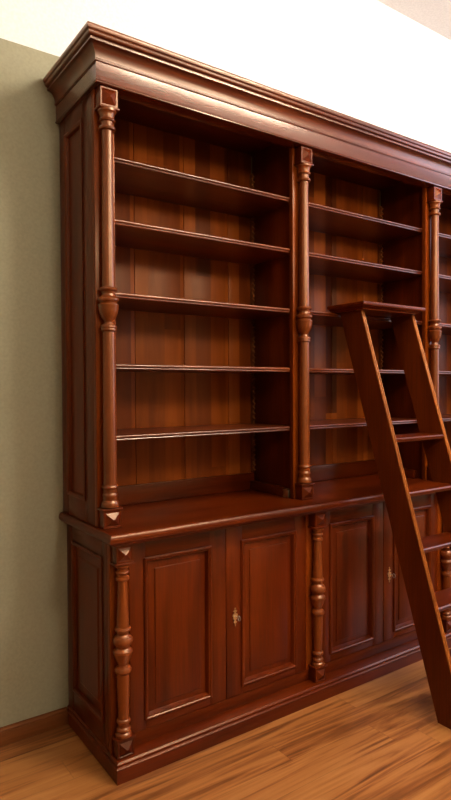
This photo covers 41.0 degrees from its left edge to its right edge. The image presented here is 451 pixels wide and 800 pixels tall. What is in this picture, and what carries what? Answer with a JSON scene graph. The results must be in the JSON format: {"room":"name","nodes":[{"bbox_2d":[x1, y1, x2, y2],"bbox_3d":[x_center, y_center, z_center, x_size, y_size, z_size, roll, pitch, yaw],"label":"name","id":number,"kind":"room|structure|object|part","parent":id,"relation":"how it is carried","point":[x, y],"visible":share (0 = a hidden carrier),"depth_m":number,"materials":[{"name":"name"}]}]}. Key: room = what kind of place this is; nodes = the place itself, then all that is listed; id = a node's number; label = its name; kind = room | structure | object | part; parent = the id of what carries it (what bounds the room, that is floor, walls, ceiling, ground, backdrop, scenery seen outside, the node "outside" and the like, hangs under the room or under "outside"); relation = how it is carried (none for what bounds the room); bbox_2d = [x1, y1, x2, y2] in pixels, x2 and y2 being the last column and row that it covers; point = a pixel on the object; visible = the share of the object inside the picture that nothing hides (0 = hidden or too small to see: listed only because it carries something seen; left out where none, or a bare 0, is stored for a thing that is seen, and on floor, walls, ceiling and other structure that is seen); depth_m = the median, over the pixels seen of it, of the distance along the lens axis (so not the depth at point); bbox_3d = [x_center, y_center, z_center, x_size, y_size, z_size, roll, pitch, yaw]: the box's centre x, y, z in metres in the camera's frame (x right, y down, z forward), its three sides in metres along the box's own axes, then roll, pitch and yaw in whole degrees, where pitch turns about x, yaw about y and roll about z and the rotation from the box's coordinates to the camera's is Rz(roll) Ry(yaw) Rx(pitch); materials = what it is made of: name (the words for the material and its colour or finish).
{"room":"library","nodes":[
{"label":"library","id":0,"kind":"room"},
{"bbox_2d":[0,0,450,726],"bbox_3d":[-0.179,-0.507,2.941,8.100,3.731,0.100,-1,1,-35],"label":"wall","id":1,"kind":"structure","parent":0,"point":[368,61],"depth_m":2.51,"materials":[{"name":"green paint"}]},
{"bbox_2d":[0,707,67,746],"bbox_3d":[-2.021,1.360,1.609,3.299,0.068,0.016,-1,1,-35],"label":"baseboard","id":2,"kind":"structure","parent":1,"relation":"attached to","point":[26,728],"depth_m":2.47,"materials":[{"name":"brown wood"}]},
{"bbox_2d":[0,648,450,799],"bbox_3d":[1.266,1.440,0.929,8.100,0.100,5.103,-1,1,-35],"label":"floor","id":3,"kind":"structure","parent":0,"point":[381,738],"depth_m":2.29,"materials":[{"name":"laminate"}]},
{"bbox_2d":[43,21,450,785],"bbox_3d":[0.687,0.006,3.177,3.122,2.689,0.519,-1,1,-35],"label":"bookcase","id":4,"kind":"object","parent":3,"relation":"on","point":[234,569],"visible":0.88,"depth_m":2.73,"materials":[{"name":"brown wood"}]},
{"bbox_3d":[-0.597,-0.344,2.397,0.015,1.468,0.188,-1,1,-35],"label":"panel","id":5,"kind":"part","parent":4,"relation":"part of","materials":[{"name":"brown wood"}]},
{"bbox_3d":[-0.545,0.897,2.380,0.015,0.628,0.308,-1,1,-35],"label":"panel","id":6,"kind":"part","parent":4,"relation":"part of","materials":[{"name":"brown wood"}]},
{"bbox_3d":[-0.184,0.886,2.376,0.436,0.714,0.022,-1,1,-35],"label":"door","id":7,"kind":"part","parent":4,"relation":"part of","materials":[{"name":"brown wood"}]},
{"bbox_3d":[-0.183,0.902,2.367,0.306,0.621,0.020,-1,1,-35],"label":"door panel","id":8,"kind":"part","parent":4,"relation":"part of","materials":[{"name":"brown wood"}]},
{"bbox_3d":[-0.241,0.419,2.818,0.940,0.084,0.016,-1,1,-35],"label":"rail","id":9,"kind":"part","parent":4,"relation":"part of","materials":[{"name":"brown wood"}]},
{"bbox_3d":[-0.158,-0.921,2.664,0.937,0.020,0.327,-1,1,-35],"label":"shelf","id":10,"kind":"part","parent":4,"relation":"part of","materials":[{"name":"brown wood"}]},
{"bbox_3d":[-0.155,-0.409,2.674,0.937,0.020,0.327,-1,1,-35],"label":"shelf","id":11,"kind":"part","parent":4,"relation":"part of","materials":[{"name":"brown wood"}]},
{"bbox_3d":[-0.157,-0.686,2.669,0.937,0.020,0.327,-1,1,-35],"label":"shelf","id":12,"kind":"part","parent":4,"relation":"part of","materials":[{"name":"brown wood"}]},
{"bbox_3d":[-0.154,-0.136,2.679,0.937,0.020,0.327,-1,1,-35],"label":"shelf","id":13,"kind":"part","parent":4,"relation":"part of","materials":[{"name":"brown wood"}]},
{"bbox_3d":[-0.152,0.137,2.684,0.937,0.020,0.327,-1,1,-35],"label":"shelf","id":14,"kind":"part","parent":4,"relation":"part of","materials":[{"name":"brown wood"}]},
{"bbox_3d":[0.040,0.905,2.518,0.027,0.082,0.003,-1,1,-35],"label":"key plate","id":15,"kind":"part","parent":4,"relation":"part of","materials":[{"name":"gold metal"}]},
{"bbox_3d":[0.667,-1.288,3.170,3.122,0.101,0.470,-1,1,-35],"label":"crown moulding","id":16,"kind":"part","parent":4,"relation":"part of","materials":[{"name":"brown wood"}]},
{"bbox_2d":[59,473,435,546],"bbox_3d":[0.703,0.473,3.196,3.062,0.047,0.519,-1,1,-35],"label":"countertop","id":17,"kind":"structure","parent":4,"relation":"on","point":[164,519],"depth_m":2.58,"materials":[{"name":"brown wood"}]},
{"bbox_3d":[0.179,0.879,2.630,0.442,0.714,0.022,-1,1,-35],"label":"door","id":18,"kind":"part","parent":4,"relation":"part of","materials":[{"name":"brown wood"}]},
{"bbox_3d":[0.208,0.434,2.969,0.030,0.044,0.252,-1,1,-35],"label":"foot rail","id":19,"kind":"part","parent":4,"relation":"part of","materials":[{"name":"brown wood"}]},
{"bbox_3d":[0.190,0.895,2.628,0.308,0.621,0.020,-1,1,-35],"label":"door panel","id":20,"kind":"part","parent":4,"relation":"part of","materials":[{"name":"brown wood"}]},
{"bbox_3d":[0.685,1.248,3.227,2.827,0.048,0.408,-1,1,-35],"label":"rail","id":21,"kind":"part","parent":4,"relation":"part of","materials":[{"name":"brown wood"}]},
{"bbox_3d":[0.294,0.439,2.847,0.030,0.038,0.040,-1,1,-35],"label":"corner plate","id":22,"kind":"part","parent":4,"relation":"part of","materials":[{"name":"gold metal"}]},
{"bbox_3d":[0.554,0.404,3.375,0.940,0.084,0.016,-1,1,-35],"label":"rail","id":23,"kind":"part","parent":4,"relation":"part of","materials":[{"name":"brown wood"}]},
{"bbox_3d":[0.612,0.887,2.924,0.306,0.621,0.020,-1,1,-35],"label":"door panel","id":24,"kind":"part","parent":4,"relation":"part of","materials":[{"name":"brown wood"}]},
{"bbox_3d":[0.612,0.871,2.933,0.436,0.714,0.022,-1,1,-35],"label":"door","id":25,"kind":"part","parent":4,"relation":"part of","materials":[{"name":"brown wood"}]},
{"bbox_3d":[0.641,-0.151,3.236,0.937,0.020,0.327,-1,1,-35],"label":"shelf","id":26,"kind":"part","parent":4,"relation":"part of","materials":[{"name":"brown wood"}]},
{"bbox_3d":[0.643,0.122,3.241,0.937,0.020,0.327,-1,1,-35],"label":"shelf","id":27,"kind":"part","parent":4,"relation":"part of","materials":[{"name":"brown wood"}]},
{"bbox_3d":[0.639,-0.701,3.225,0.937,0.020,0.327,-1,1,-35],"label":"shelf","id":28,"kind":"part","parent":4,"relation":"part of","materials":[{"name":"brown wood"}]},
{"bbox_3d":[0.638,-0.936,3.221,0.937,0.020,0.327,-1,1,-35],"label":"shelf","id":29,"kind":"part","parent":4,"relation":"part of","materials":[{"name":"brown wood"}]},
{"bbox_3d":[0.640,-0.424,3.231,0.937,0.020,0.327,-1,1,-35],"label":"shelf","id":30,"kind":"part","parent":4,"relation":"part of","materials":[{"name":"brown wood"}]},
{"bbox_3d":[1.004,0.419,3.526,0.030,0.044,0.252,-1,1,-35],"label":"foot rail","id":31,"kind":"part","parent":4,"relation":"part of","materials":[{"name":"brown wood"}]},
{"bbox_3d":[0.974,0.865,3.187,0.442,0.714,0.022,-1,1,-35],"label":"door","id":32,"kind":"part","parent":4,"relation":"part of","materials":[{"name":"brown wood"}]},
{"bbox_3d":[0.985,0.880,3.185,0.308,0.621,0.020,-1,1,-35],"label":"door panel","id":33,"kind":"part","parent":4,"relation":"part of","materials":[{"name":"brown wood"}]},
{"bbox_3d":[1.437,-0.165,3.793,0.937,0.020,0.327,-1,1,-35],"label":"shelf","id":34,"kind":"part","parent":4,"relation":"part of","materials":[{"name":"brown wood"}]},
{"bbox_3d":[1.434,-0.715,3.783,0.937,0.020,0.327,-1,1,-35],"label":"shelf","id":35,"kind":"part","parent":4,"relation":"part of","materials":[{"name":"brown wood"}]},
{"bbox_3d":[1.433,-0.950,3.778,0.937,0.020,0.327,-1,1,-35],"label":"shelf","id":36,"kind":"part","parent":4,"relation":"part of","materials":[{"name":"brown wood"}]},
{"bbox_3d":[1.435,-0.438,3.788,0.937,0.020,0.327,-1,1,-35],"label":"shelf","id":37,"kind":"part","parent":4,"relation":"part of","materials":[{"name":"brown wood"}]},
{"bbox_3d":[1.438,0.108,3.798,0.937,0.020,0.327,-1,1,-35],"label":"shelf","id":38,"kind":"part","parent":4,"relation":"part of","materials":[{"name":"brown wood"}]},
{"bbox_2d":[327,301,450,728],"bbox_3d":[0.902,0.448,2.815,0.454,1.816,0.738,-1,1,-35],"label":"library ladder","id":39,"kind":"object","parent":3,"relation":"on","point":[426,604],"visible":0.98,"depth_m":2.79,"materials":[{"name":"brown wood"}]},
{"bbox_2d":[377,0,450,39],"bbox_3d":[1.246,-2.390,0.856,8.100,0.100,5.103,-1,1,-35],"label":"ceiling","id":40,"kind":"structure","parent":0,"point":[435,15],"depth_m":3.72,"materials":[{"name":"white paint"}]}
]}

